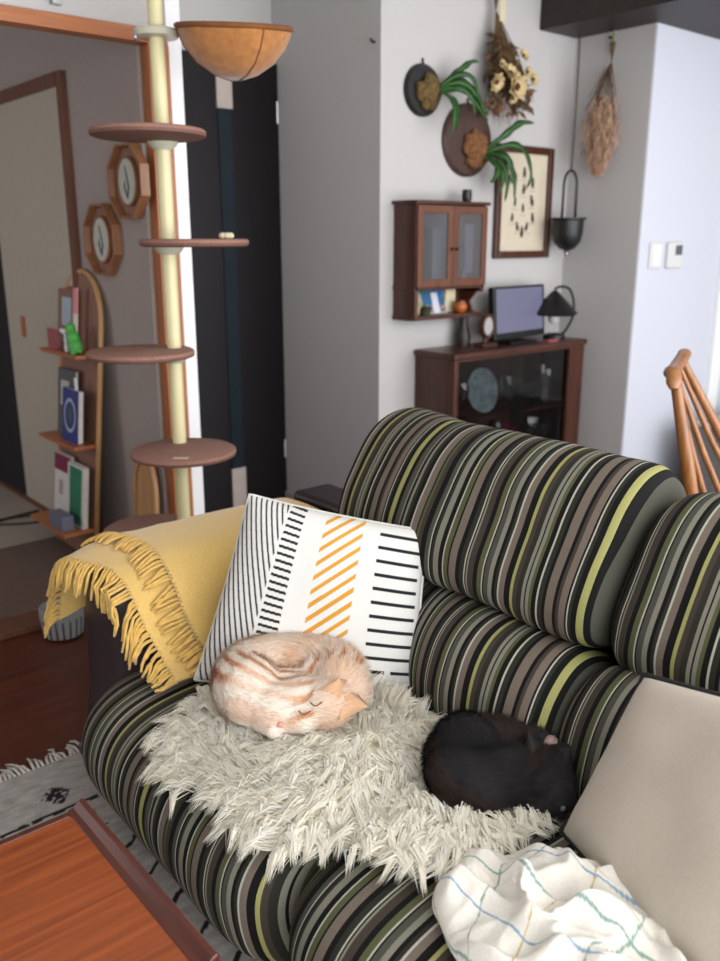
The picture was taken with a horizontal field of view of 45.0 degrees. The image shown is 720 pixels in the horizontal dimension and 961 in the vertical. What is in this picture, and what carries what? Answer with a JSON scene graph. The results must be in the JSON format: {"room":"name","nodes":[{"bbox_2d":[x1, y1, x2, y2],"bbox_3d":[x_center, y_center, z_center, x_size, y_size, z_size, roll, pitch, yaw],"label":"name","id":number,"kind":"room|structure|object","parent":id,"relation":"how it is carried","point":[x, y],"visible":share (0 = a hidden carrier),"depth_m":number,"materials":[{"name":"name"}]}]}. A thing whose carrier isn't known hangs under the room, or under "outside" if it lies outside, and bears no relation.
{"room":"living room","nodes":[
{"label":"living room","id":0,"kind":"room"},
{"bbox_2d":[0,485,89,780],"bbox_3d":[-0.101,0.391,3.452,7.200,0.130,6.950,-13,20,-38],"label":"floor","id":1,"kind":"structure","parent":0,"point":[44,683],"depth_m":2.69,"materials":[{"name":"brown wood"}]},
{"bbox_2d":[0,509,39,525],"bbox_3d":[-1.634,0.199,3.873,0.550,0.014,0.184,-13,20,-38],"label":"power cable","id":2,"kind":"object","parent":1,"relation":"on","point":[22,515],"visible":0.67,"depth_m":3.96,"materials":[{"name":"black rubber"}]},
{"bbox_2d":[0,479,49,510],"bbox_3d":[-1.769,0.040,4.440,0.040,0.015,2.000,-13,20,-38],"label":"rail","id":3,"kind":"object","parent":1,"relation":"on","point":[4,484],"visible":0.33,"depth_m":4.29,"materials":[{"name":"brown wood"}]},
{"bbox_2d":[0,248,26,494],"bbox_3d":[-1.954,-0.881,4.427,0.020,1.765,1.000,-13,20,-38],"label":"door","id":4,"kind":"structure","parent":3,"relation":"on","point":[12,472],"depth_m":4.28,"materials":[{"name":"wood"}]},
{"bbox_2d":[0,87,72,509],"bbox_3d":[-1.377,-0.695,3.762,0.028,1.765,0.800,-13,20,-38],"label":"door","id":5,"kind":"structure","parent":3,"relation":"on","point":[34,235],"depth_m":3.73,"materials":[{"name":"wood"}]},
{"bbox_2d":[0,606,85,640],"bbox_3d":[-1.875,0.651,2.343,3.020,0.025,0.120,-13,20,-38],"label":"trim","id":6,"kind":"structure","parent":1,"relation":"on","point":[27,622],"depth_m":2.91,"materials":[{"name":"brown wood"}]},
{"bbox_2d":[38,598,84,640],"bbox_3d":[-0.983,0.461,2.875,0.143,0.102,0.142,-13,20,-38],"label":"ribbed bowl","id":7,"kind":"object","parent":1,"relation":"on","point":[70,626],"visible":0.62,"depth_m":2.83,"materials":[{"name":"grey ceramic"}]},
{"bbox_2d":[30,268,103,549],"bbox_3d":[-1.161,-0.258,3.442,0.244,1.127,0.392,-13,20,-38],"label":"shelf","id":8,"kind":"object","parent":1,"relation":"on","point":[90,304],"visible":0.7,"depth_m":3.38,"materials":[{"name":"brown wood"}]},
{"bbox_2d":[47,328,58,349],"bbox_3d":[-1.210,-0.558,3.430,0.012,0.080,0.080,-13,20,-38],"label":"booklet","id":9,"kind":"object","parent":8,"relation":"on","point":[53,342],"visible":1,"depth_m":3.42,"materials":[{"name":"red paper"}]},
{"bbox_2d":[49,508,74,531],"bbox_3d":[-1.178,0.157,3.434,0.050,0.060,0.130,-13,20,-38],"label":"tin","id":10,"kind":"object","parent":8,"relation":"on","point":[60,519],"visible":1,"depth_m":3.40,"materials":[{"name":"grey metal"}]},
{"bbox_2d":[59,328,68,352],"bbox_3d":[-1.128,-0.535,3.324,0.037,0.092,0.027,10,19,33],"label":"figurine","id":11,"kind":"object","parent":8,"relation":"on","point":[62,330],"visible":0.81,"depth_m":3.31,"materials":[{"name":"plastic"}]},
{"bbox_2d":[55,450,73,511],"bbox_3d":[-1.215,0.017,3.573,0.043,0.255,0.160,-13,20,-38],"label":"picture book","id":12,"kind":"object","parent":8,"relation":"on","point":[61,458],"visible":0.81,"depth_m":3.57,"materials":[{"name":"white paper"}]},
{"bbox_2d":[59,480,62,493],"bbox_3d":[-1.229,0.027,3.577,0.007,0.054,0.040,-13,20,-38],"label":"print","id":13,"kind":"object","parent":12,"relation":"attached to","point":[60,481],"depth_m":3.58},
{"bbox_2d":[58,288,72,347],"bbox_3d":[-1.161,-0.640,3.444,0.034,0.230,0.150,-13,20,-38],"label":"book","id":14,"kind":"object","parent":8,"relation":"on","point":[65,296],"visible":0.63,"depth_m":3.44,"materials":[{"name":"brown paper"}]},
{"bbox_2d":[62,296,70,324],"bbox_3d":[-1.157,-0.666,3.427,0.012,0.110,0.090,-13,20,-38],"label":"photo","id":15,"kind":"object","parent":14,"relation":"attached to","point":[66,300],"depth_m":3.42},
{"bbox_2d":[58,367,78,433],"bbox_3d":[-1.170,-0.312,3.487,0.042,0.265,0.170,-13,20,-38],"label":"book","id":16,"kind":"object","parent":8,"relation":"on","point":[66,376],"visible":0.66,"depth_m":3.50,"materials":[{"name":"grey paper"}]},
{"bbox_2d":[61,379,68,404],"bbox_3d":[-1.183,-0.350,3.485,0.011,0.100,0.080,-13,20,-38],"label":"photo","id":17,"kind":"object","parent":16,"relation":"attached to","point":[64,382],"depth_m":3.49},
{"bbox_2d":[62,386,83,444],"bbox_3d":[-1.117,-0.253,3.387,0.044,0.205,0.150,-13,20,-38],"label":"book","id":18,"kind":"object","parent":8,"relation":"on","point":[73,400],"visible":1,"depth_m":3.36,"materials":[{"name":"blue paper"}]},
{"bbox_2d":[64,398,75,432],"bbox_3d":[-1.127,-0.253,3.378,0.013,0.134,0.112,-13,20,-38],"label":"print","id":19,"kind":"object","parent":18,"relation":"attached to","point":[69,403],"depth_m":3.38},
{"bbox_2d":[68,408,71,422],"bbox_3d":[-1.126,-0.253,3.378,0.007,0.060,0.040,-13,20,-38],"label":"print","id":20,"kind":"object","parent":18,"relation":"attached to","point":[69,409],"depth_m":3.38,"materials":[{"name":"blue paper"}]},
{"bbox_2d":[65,323,82,354],"bbox_3d":[-1.073,-0.532,3.268,0.050,0.116,0.096,-13,20,-38],"label":"figurine","id":21,"kind":"object","parent":8,"relation":"on","point":[75,346],"visible":1,"depth_m":3.25,"materials":[{"name":"green plastic"}]},
{"bbox_2d":[73,288,78,332],"bbox_3d":[-1.090,-0.615,3.333,0.034,0.241,0.027,-13,20,-38],"label":"card","id":22,"kind":"object","parent":8,"relation":"on","point":[75,290],"visible":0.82,"depth_m":3.32,"materials":[{"name":"pink paper"}]},
{"bbox_2d":[74,378,77,390],"bbox_3d":[-1.095,-0.274,3.380,0.010,0.250,0.016,-13,20,-38],"label":"stick","id":23,"kind":"object","parent":8,"relation":"on","point":[75,379],"visible":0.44,"depth_m":3.35,"materials":[{"name":"white plastic"}]},
{"bbox_2d":[67,461,88,530],"bbox_3d":[-1.117,0.058,3.444,0.046,0.245,0.157,-13,20,-38],"label":"picture book","id":24,"kind":"object","parent":8,"relation":"on","point":[78,474],"visible":0.83,"depth_m":3.41,"materials":[{"name":"green paper"}]},
{"bbox_2d":[70,504,78,520],"bbox_3d":[-1.131,0.101,3.448,0.011,0.100,0.092,-13,20,-38],"label":"print","id":25,"kind":"object","parent":24,"relation":"attached to","point":[74,508],"depth_m":3.45},
{"bbox_2d":[0,740,258,960],"bbox_3d":[-0.596,0.976,1.190,1.735,0.017,1.920,-13,20,-38],"label":"rug","id":26,"kind":"object","parent":1,"relation":"on","point":[45,792],"visible":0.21,"depth_m":2.00,"materials":[{"name":"grey fabric"}]},
{"bbox_2d":[0,798,219,960],"bbox_3d":[-0.685,0.826,0.985,0.990,0.399,0.413,-13,20,-38],"label":"coffee table","id":27,"kind":"object","parent":26,"relation":"on","point":[71,890],"visible":1,"depth_m":1.18,"materials":[{"name":"brown wood"}]},
{"bbox_2d":[133,463,159,516],"bbox_3d":[-0.799,0.131,3.253,0.049,0.482,0.185,-13,20,-38],"label":"arch","id":28,"kind":"object","parent":1,"relation":"on","point":[145,482],"visible":0.45,"depth_m":3.23,"materials":[{"name":"brown wood"}]},
{"bbox_2d":[85,0,293,532],"bbox_3d":[-0.516,-0.671,2.627,0.644,2.419,0.456,-5,17,-19],"label":"cat tree","id":29,"kind":"object","parent":1,"relation":"on","point":[231,51],"visible":0.85,"depth_m":2.51,"materials":[{"name":"brown wood"}]},
{"bbox_2d":[173,457,188,458],"bbox_3d":[-0.533,-0.067,2.586,0.045,0.001,0.016,0,16,0],"label":"paper slip","id":30,"kind":"object","parent":29,"relation":"on","point":[173,457],"visible":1,"depth_m":2.59,"materials":[{"name":"beige paper"}]},
{"bbox_2d":[219,232,233,238],"bbox_3d":[-0.394,-0.721,2.562,0.044,0.019,0.031,-13,20,-38],"label":"toy","id":31,"kind":"object","parent":29,"relation":"on","point":[222,235],"visible":0.94,"depth_m":2.55,"materials":[{"name":"plastic"}]},
{"bbox_2d":[173,21,293,81],"bbox_3d":[-0.356,-1.230,2.479,0.339,0.177,0.339,-13,20,-38],"label":"bowl","id":32,"kind":"object","parent":29,"relation":"on","point":[231,51],"depth_m":2.38,"materials":[{"name":"orange fabric"}]},
{"bbox_2d":[79,407,719,960],"bbox_3d":[0.250,0.441,1.491,0.920,0.888,2.160,-13,20,-38],"label":"sofa","id":33,"kind":"object","parent":1,"relation":"on","point":[557,574],"visible":0.52,"depth_m":1.52,"materials":[{"name":"fabric"}]},
{"bbox_2d":[43,498,318,692],"bbox_3d":[-0.359,0.245,2.100,0.665,0.272,0.518,-13,20,-38],"label":"throw blanket","id":34,"kind":"object","parent":33,"relation":"on","point":[174,573],"visible":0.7,"depth_m":1.92,"materials":[{"name":"yellow fabric"}]},
{"bbox_2d":[82,662,341,960],"bbox_3d":[-0.154,0.581,1.815,0.657,0.310,0.748,-13,20,-38],"label":"seat cushion","id":35,"kind":"object","parent":33,"relation":"on","point":[256,918],"depth_m":1.52,"materials":[{"name":"fabric"}]},
{"bbox_2d":[193,493,423,697],"bbox_3d":[-0.102,0.239,1.783,0.471,0.389,0.178,2,16,9],"label":"throw pillow","id":36,"kind":"object","parent":33,"relation":"on","point":[359,581],"visible":0.73,"depth_m":1.74,"materials":[{"name":"fabric"}]},
{"bbox_2d":[135,670,558,898],"bbox_3d":[-0.041,0.489,1.523,0.506,0.147,0.780,-15,21,-42],"label":"sheepskin","id":37,"kind":"object","parent":33,"relation":"on","point":[361,784],"visible":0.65,"depth_m":1.43,"materials":[{"name":"white fur"}]},
{"bbox_2d":[207,630,374,741],"bbox_3d":[-0.126,0.385,1.660,0.307,0.148,0.320,-13,20,-38],"label":"cat","id":38,"kind":"object","parent":37,"relation":"on","point":[273,684],"visible":0.98,"depth_m":1.59},
{"bbox_2d":[418,705,578,822],"bbox_3d":[0.225,0.456,1.434,0.260,0.149,0.221,1,16,5],"label":"cat","id":39,"kind":"object","parent":37,"relation":"on","point":[484,761],"visible":0.97,"depth_m":1.37},
{"bbox_2d":[289,809,582,960],"bbox_3d":[0.369,0.748,1.217,0.656,0.310,0.888,-13,20,-38],"label":"seat cushion","id":40,"kind":"object","parent":33,"relation":"on","point":[333,916],"depth_m":1.25,"materials":[{"name":"fabric"}]},
{"bbox_2d":[338,407,685,647],"bbox_3d":[0.278,0.063,1.805,0.343,0.328,0.728,-13,20,-38],"label":"cushion","id":41,"kind":"object","parent":33,"relation":"on","point":[535,541],"depth_m":1.62,"materials":[{"name":"fabric"}]},
{"bbox_2d":[409,581,617,739],"bbox_3d":[0.182,0.335,1.865,0.329,0.276,0.852,-9,18,-30],"label":"lumbar cushion","id":42,"kind":"object","parent":33,"relation":"on","point":[465,650],"depth_m":1.57,"materials":[{"name":"fabric"}]},
{"bbox_2d":[432,843,686,960],"bbox_3d":[0.299,0.570,1.088,0.282,0.106,0.488,-10,19,-33],"label":"blanket","id":43,"kind":"object","parent":33,"relation":"on","point":[537,901],"visible":0.84,"depth_m":1.11,"materials":[{"name":"fabric"}]},
{"bbox_2d":[558,665,639,810],"bbox_3d":[0.642,0.501,1.272,0.301,0.277,0.718,-13,20,-38],"label":"lumbar cushion","id":44,"kind":"object","parent":33,"relation":"on","point":[593,699],"depth_m":1.41,"materials":[{"name":"fabric"}]},
{"bbox_2d":[559,672,719,960],"bbox_3d":[0.451,0.400,1.077,0.187,0.408,0.491,-6,17,-19],"label":"throw pillow","id":45,"kind":"object","parent":33,"relation":"on","point":[649,809],"visible":0.98,"depth_m":1.10,"materials":[{"name":"fabric"}]},
{"bbox_2d":[611,492,719,691],"bbox_3d":[0.738,0.241,1.288,0.317,0.330,0.686,-13,20,-38],"label":"cushion","id":46,"kind":"object","parent":33,"relation":"on","point":[665,547],"depth_m":1.40,"materials":[{"name":"fabric"}]},
{"bbox_2d":[414,335,586,444],"bbox_3d":[0.655,-0.227,4.033,0.903,0.808,0.245,-13,20,-38],"label":"sideboard","id":47,"kind":"object","parent":1,"relation":"on","point":[442,374],"visible":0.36,"depth_m":4.10,"materials":[{"name":"brown wood"}]},
{"bbox_2d":[455,309,470,346],"bbox_3d":[0.454,-0.672,3.825,0.068,0.160,0.068,-13,20,-38],"label":"bud vase","id":48,"kind":"object","parent":47,"relation":"on","point":[462,337],"visible":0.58,"depth_m":3.81,"materials":[{"name":"black ceramic"}]},
{"bbox_2d":[467,368,497,412],"bbox_3d":[0.548,-0.403,3.881,0.200,0.196,0.044,-13,20,-38],"label":"glass plate","id":49,"kind":"object","parent":47,"relation":"on","point":[483,392],"visible":0.99,"depth_m":3.89,"materials":[{"name":"glass"}]},
{"bbox_2d":[474,313,496,347],"bbox_3d":[0.552,-0.658,3.805,0.090,0.145,0.060,-13,20,-38],"label":"mirror","id":50,"kind":"object","parent":47,"relation":"on","point":[487,322],"visible":1,"depth_m":3.79,"materials":[{"name":"brown wood"}]},
{"bbox_2d":[499,423,516,430],"bbox_3d":[0.685,-0.194,4.052,0.084,0.130,0.084,-13,20,-38],"label":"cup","id":51,"kind":"object","parent":47,"relation":"on","point":[507,426],"visible":0.24,"depth_m":4.03,"materials":[{"name":"red ceramic"}]},
{"bbox_2d":[457,396,563,422],"bbox_3d":[0.644,-0.324,4.018,0.832,0.012,0.187,-13,20,-38],"label":"shelf","id":52,"kind":"object","parent":47,"relation":"attached to","point":[468,411],"depth_m":4.04,"materials":[{"name":"brown wood"}]},
{"bbox_2d":[488,284,543,344],"bbox_3d":[0.712,-0.758,3.959,0.402,0.254,0.120,-13,20,-38],"label":"monitor","id":53,"kind":"object","parent":47,"relation":"on","point":[514,309],"visible":0.94,"depth_m":3.92,"materials":[{"name":"black plastic"}]},
{"bbox_2d":[499,378,535,406],"bbox_3d":[0.730,-0.404,4.060,0.170,0.120,0.170,-13,20,-38],"label":"glass bowl","id":54,"kind":"object","parent":47,"relation":"on","point":[508,378],"visible":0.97,"depth_m":4.05,"materials":[{"name":"clear glass"}]},
{"bbox_2d":[519,417,554,437],"bbox_3d":[0.851,-0.231,4.201,0.170,0.120,0.170,-13,20,-38],"label":"glass bowl","id":55,"kind":"object","parent":47,"relation":"on","point":[525,417],"visible":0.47,"depth_m":4.19,"materials":[{"name":"clear glass"}]},
{"bbox_2d":[528,361,552,403],"bbox_3d":[0.856,-0.461,4.114,0.110,0.200,0.110,-13,20,-38],"label":"decanter","id":56,"kind":"object","parent":47,"relation":"on","point":[537,361],"visible":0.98,"depth_m":4.11,"materials":[{"name":"clear glass"}]},
{"bbox_2d":[544,339,557,341],"bbox_3d":[0.880,-0.645,4.009,0.070,0.010,0.030,-13,20,-38],"label":"book","id":57,"kind":"object","parent":47,"relation":"on","point":[545,340],"visible":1,"depth_m":4.00,"materials":[{"name":"paper"}]},
{"bbox_2d":[537,285,577,339],"bbox_3d":[0.912,-0.791,4.094,0.224,0.246,0.231,2,16,7],"label":"table lamp","id":58,"kind":"object","parent":47,"relation":"on","point":[554,305],"visible":1,"depth_m":4.04,"materials":[{"name":"black metal"}]},
{"bbox_2d":[663,348,719,495],"bbox_3d":[1.268,0.099,2.648,0.840,0.946,0.512,2,16,6],"label":"dining chair","id":59,"kind":"object","parent":1,"relation":"on","point":[679,369],"visible":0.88,"depth_m":2.57,"materials":[{"name":"brown wood"}]},
{"bbox_2d":[689,415,719,492],"bbox_3d":[2.026,-0.117,4.372,0.840,0.412,0.380,-13,20,-38],"label":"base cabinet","id":60,"kind":"object","parent":1,"relation":"on","point":[709,485],"visible":0.35,"depth_m":4.16,"materials":[{"name":"grey wood"}]},
{"bbox_2d":[0,0,147,25],"bbox_3d":[-1.849,-1.427,1.799,3.105,0.520,0.100,-13,20,-38],"label":"wall header","id":61,"kind":"structure","parent":0,"point":[129,12],"depth_m":2.65,"materials":[{"name":"white paint"}]},
{"bbox_2d":[49,0,62,5],"bbox_3d":[-0.815,-1.477,2.481,0.080,0.190,0.210,-13,20,-38],"label":"bracket","id":62,"kind":"object","parent":61,"relation":"attached to","point":[51,2],"visible":1,"depth_m":2.55,"materials":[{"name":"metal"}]},
{"bbox_2d":[0,4,167,45],"bbox_3d":[-1.821,-1.151,1.842,3.105,0.043,0.065,-13,20,-38],"label":"lintel","id":63,"kind":"object","parent":61,"relation":"attached to","point":[11,16],"visible":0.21,"depth_m":2.58,"materials":[{"name":"orange wood"}]},
{"bbox_2d":[140,43,193,515],"bbox_3d":[-0.659,-0.496,3.037,0.075,1.862,0.055,-13,20,-38],"label":"door frame","id":64,"kind":"structure","parent":61,"relation":"attached to","point":[144,49],"depth_m":2.96,"materials":[{"name":"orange wood"}]},
{"bbox_2d":[162,0,204,515],"bbox_3d":[-0.825,-0.844,3.243,0.052,2.420,0.695,-13,20,-38],"label":"trim","id":65,"kind":"structure","parent":61,"relation":"attached to","point":[171,14],"depth_m":2.98,"materials":[{"name":"paint"}]},
{"bbox_2d":[0,25,168,528],"bbox_3d":[-1.699,-1.104,4.175,0.135,2.420,3.209,-13,20,-38],"label":"wall pier","id":66,"kind":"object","parent":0,"point":[104,78],"depth_m":3.18,"materials":[{"name":"beige paint"}]},
{"bbox_2d":[0,71,55,104],"bbox_3d":[-1.700,-1.672,3.886,0.028,0.050,1.800,-13,20,-38],"label":"lintel","id":67,"kind":"object","parent":66,"relation":"attached to","point":[47,81],"visible":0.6,"depth_m":3.41,"materials":[{"name":"brown wood"}]},
{"bbox_2d":[54,70,103,533],"bbox_3d":[-1.105,-0.626,3.449,0.025,1.830,0.040,-13,20,-38],"label":"trim","id":68,"kind":"structure","parent":66,"relation":"attached to","point":[60,75],"depth_m":3.29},
{"bbox_2d":[83,203,122,275],"bbox_3d":[-0.938,-0.876,3.166,0.032,0.249,0.249,-13,20,-38],"label":"wall ornament","id":69,"kind":"object","parent":66,"relation":"attached to","point":[101,226],"visible":1,"depth_m":3.15,"materials":[{"name":"brown wood"}]},
{"bbox_2d":[94,218,107,260],"bbox_3d":[-0.942,-0.875,3.163,0.002,0.151,0.119,-13,20,-38],"label":"print","id":70,"kind":"object","parent":69,"relation":"attached to","point":[100,224],"depth_m":3.16,"materials":[{"name":"white paper"}]},
{"bbox_2d":[107,142,150,218],"bbox_3d":[-0.783,-1.010,2.938,0.032,0.240,0.249,-13,20,-38],"label":"wall ornament","id":71,"kind":"object","parent":66,"relation":"attached to","point":[128,179],"visible":0.99,"depth_m":2.92,"materials":[{"name":"brown wood"}]},
{"bbox_2d":[118,159,134,203],"bbox_3d":[-0.787,-1.009,2.935,0.002,0.146,0.119,-13,20,-38],"label":"print","id":72,"kind":"object","parent":71,"relation":"attached to","point":[126,172],"depth_m":2.93,"materials":[{"name":"white paper"}]},
{"bbox_2d":[179,0,270,49],"bbox_3d":[-0.773,-1.006,3.824,0.920,2.420,0.160,-13,20,-38],"label":"wall","id":73,"kind":"structure","parent":0,"point":[255,11],"depth_m":3.63,"materials":[{"name":"white paint"}]},
{"bbox_2d":[181,50,286,512],"bbox_3d":[-0.663,-0.794,3.811,0.798,1.980,0.090,-13,20,-38],"label":"door","id":74,"kind":"structure","parent":73,"relation":"in","point":[234,172],"depth_m":3.89,"materials":[{"name":"black wood"}]},
{"bbox_2d":[271,0,576,492],"bbox_3d":[0.262,-1.114,4.212,1.220,2.420,0.880,-13,20,-38],"label":"wall","id":75,"kind":"structure","parent":0,"point":[351,145],"depth_m":3.70,"materials":[{"name":"white paint"}]},
{"bbox_2d":[285,491,293,499],"bbox_3d":[-0.146,0.150,4.072,0.015,0.060,0.680,-13,20,-38],"label":"baseboard","id":76,"kind":"structure","parent":75,"relation":"attached to","point":[288,494],"depth_m":4.29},
{"bbox_2d":[392,200,490,320],"bbox_3d":[0.343,-0.917,3.630,0.429,0.471,0.162,-13,20,-38],"label":"upper cabinet","id":77,"kind":"object","parent":75,"relation":"attached to","point":[411,217],"visible":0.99,"depth_m":3.56,"materials":[{"name":"brown wood"}]},
{"bbox_2d":[417,292,422,315],"bbox_3d":[0.230,-0.731,3.585,0.056,0.100,0.056,-13,20,-38],"label":"stone ornament","id":78,"kind":"object","parent":77,"relation":"on","point":[420,303],"visible":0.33,"depth_m":3.57,"materials":[{"name":"beige stone"}]},
{"bbox_2d":[420,306,431,315],"bbox_3d":[0.269,-0.699,3.587,0.052,0.037,0.052,-13,20,-38],"label":"pot","id":79,"kind":"object","parent":77,"relation":"on","point":[424,310],"visible":1,"depth_m":3.57,"materials":[{"name":"grey ceramic"}]},
{"bbox_2d":[423,229,441,279],"bbox_3d":[0.298,-0.926,3.604,0.055,0.226,0.060,-13,20,-38],"label":"packet","id":80,"kind":"object","parent":77,"relation":"in","point":[432,251],"visible":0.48,"depth_m":3.58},
{"bbox_2d":[418,289,446,313],"bbox_3d":[0.295,-0.757,3.683,0.180,0.098,0.034,-13,20,-38],"label":"postcard","id":81,"kind":"object","parent":77,"relation":"on","point":[434,299],"visible":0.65,"depth_m":3.70,"materials":[{"name":"blue paper"}]},
{"bbox_2d":[443,289,454,311],"bbox_3d":[0.386,-0.779,3.766,0.060,0.096,0.015,-13,20,-38],"label":"card","id":82,"kind":"object","parent":77,"relation":"on","point":[449,294],"visible":0.88,"depth_m":3.76,"materials":[{"name":"paper"}]},
{"bbox_2d":[453,300,466,311],"bbox_3d":[0.432,-0.751,3.749,0.060,0.051,0.060,-13,20,-38],"label":"jar","id":83,"kind":"object","parent":77,"relation":"on","point":[460,305],"visible":1,"depth_m":3.73,"materials":[{"name":"orange ceramic"}]},
{"bbox_2d":[458,246,465,277],"bbox_3d":[0.424,-0.905,3.660,0.040,0.156,0.012,-13,20,-38],"label":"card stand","id":84,"kind":"object","parent":77,"relation":"in","point":[462,249],"visible":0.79,"depth_m":3.65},
{"bbox_2d":[458,224,473,277],"bbox_3d":[0.444,-0.968,3.718,0.055,0.246,0.063,-13,20,-38],"label":"box","id":85,"kind":"object","parent":77,"relation":"in","point":[466,231],"visible":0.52,"depth_m":3.69,"materials":[{"name":"white cardboard"}]},
{"bbox_2d":[462,189,471,201],"bbox_3d":[0.448,-1.193,3.647,0.044,0.052,0.044,-13,20,-38],"label":"pot","id":86,"kind":"object","parent":77,"relation":"on","point":[466,193],"visible":0.85,"depth_m":3.63,"materials":[{"name":"black ceramic"}]},
{"bbox_2d":[403,58,488,134],"bbox_3d":[0.353,-1.530,3.479,0.357,0.296,0.143,-13,20,-38],"label":"plant","id":87,"kind":"object","parent":75,"relation":"attached to","point":[423,90],"visible":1,"depth_m":3.44,"materials":[{"name":"green plant"}]},
{"bbox_2d":[441,98,533,200],"bbox_3d":[0.552,-1.398,3.684,0.434,0.412,0.152,-13,20,-38],"label":"plant","id":88,"kind":"object","parent":75,"relation":"attached to","point":[468,149],"visible":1,"depth_m":3.67,"materials":[{"name":"green plant"}]},
{"bbox_2d":[477,0,538,125],"bbox_3d":[0.629,-1.792,3.619,0.356,0.618,0.189,-13,20,-38],"label":"bunch","id":89,"kind":"object","parent":75,"relation":"hanging from","point":[504,72],"visible":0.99,"depth_m":3.60,"materials":[{"name":"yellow plant"}]},
{"bbox_2d":[492,143,554,258],"bbox_3d":[0.750,-1.270,3.981,0.387,0.488,0.023,-13,20,-38],"label":"framed print","id":90,"kind":"object","parent":75,"relation":"attached to","point":[521,224],"visible":0.9,"depth_m":4.00,"materials":[{"name":"beige paper"}]},
{"bbox_2d":[550,30,586,254],"bbox_3d":[0.968,-1.520,3.957,0.166,0.960,0.166,-13,20,-38],"label":"hanging pot","id":91,"kind":"object","parent":75,"relation":"hanging from","point":[567,232],"visible":1,"depth_m":4.00,"materials":[{"name":"black metal"}]},
{"bbox_2d":[577,30,623,179],"bbox_3d":[1.075,-1.675,3.896,0.113,0.626,0.239,-12,19,-36],"label":"bunch","id":92,"kind":"object","parent":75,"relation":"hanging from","point":[601,112],"visible":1,"depth_m":3.89,"materials":[{"name":"beige plant"}]},
{"bbox_2d":[540,0,719,39],"bbox_3d":[1.932,-2.203,4.115,2.170,0.270,0.970,-13,20,-38],"label":"ceiling","id":93,"kind":"structure","parent":75,"relation":"attached to","point":[561,17],"depth_m":3.66,"materials":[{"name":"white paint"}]},
{"bbox_2d":[559,23,656,454],"bbox_3d":[1.893,-1.257,4.725,2.000,2.420,0.410,-13,20,-38],"label":"wall panel","id":94,"kind":"object","parent":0,"point":[600,272],"visible":0.2,"depth_m":4.07,"materials":[{"name":"white paint"}]},
{"bbox_2d":[621,23,719,483],"bbox_3d":[2.028,-1.215,4.573,1.997,2.420,0.006,-13,20,-38],"label":"wall","id":95,"kind":"structure","parent":94,"relation":"attached to","point":[673,308],"depth_m":4.13,"materials":[{"name":"white paint"}]},
{"bbox_2d":[647,242,661,268],"bbox_3d":[1.367,-1.042,4.027,0.095,0.120,0.017,-13,20,-38],"label":"light switch","id":96,"kind":"object","parent":95,"relation":"attached to","point":[655,248],"visible":1,"depth_m":4.01,"materials":[{"name":"white plastic"}]},
{"bbox_2d":[664,242,682,267],"bbox_3d":[1.487,-1.067,4.119,0.120,0.120,0.025,-13,20,-38],"label":"controller","id":97,"kind":"object","parent":95,"relation":"attached to","point":[673,254],"visible":1,"depth_m":4.10,"materials":[{"name":"white plastic"}]},
{"bbox_2d":[703,258,719,417],"bbox_3d":[1.865,-0.994,4.471,0.090,2.050,0.024,-13,20,-38],"label":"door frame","id":98,"kind":"structure","parent":94,"relation":"attached to","point":[713,371],"depth_m":4.54,"materials":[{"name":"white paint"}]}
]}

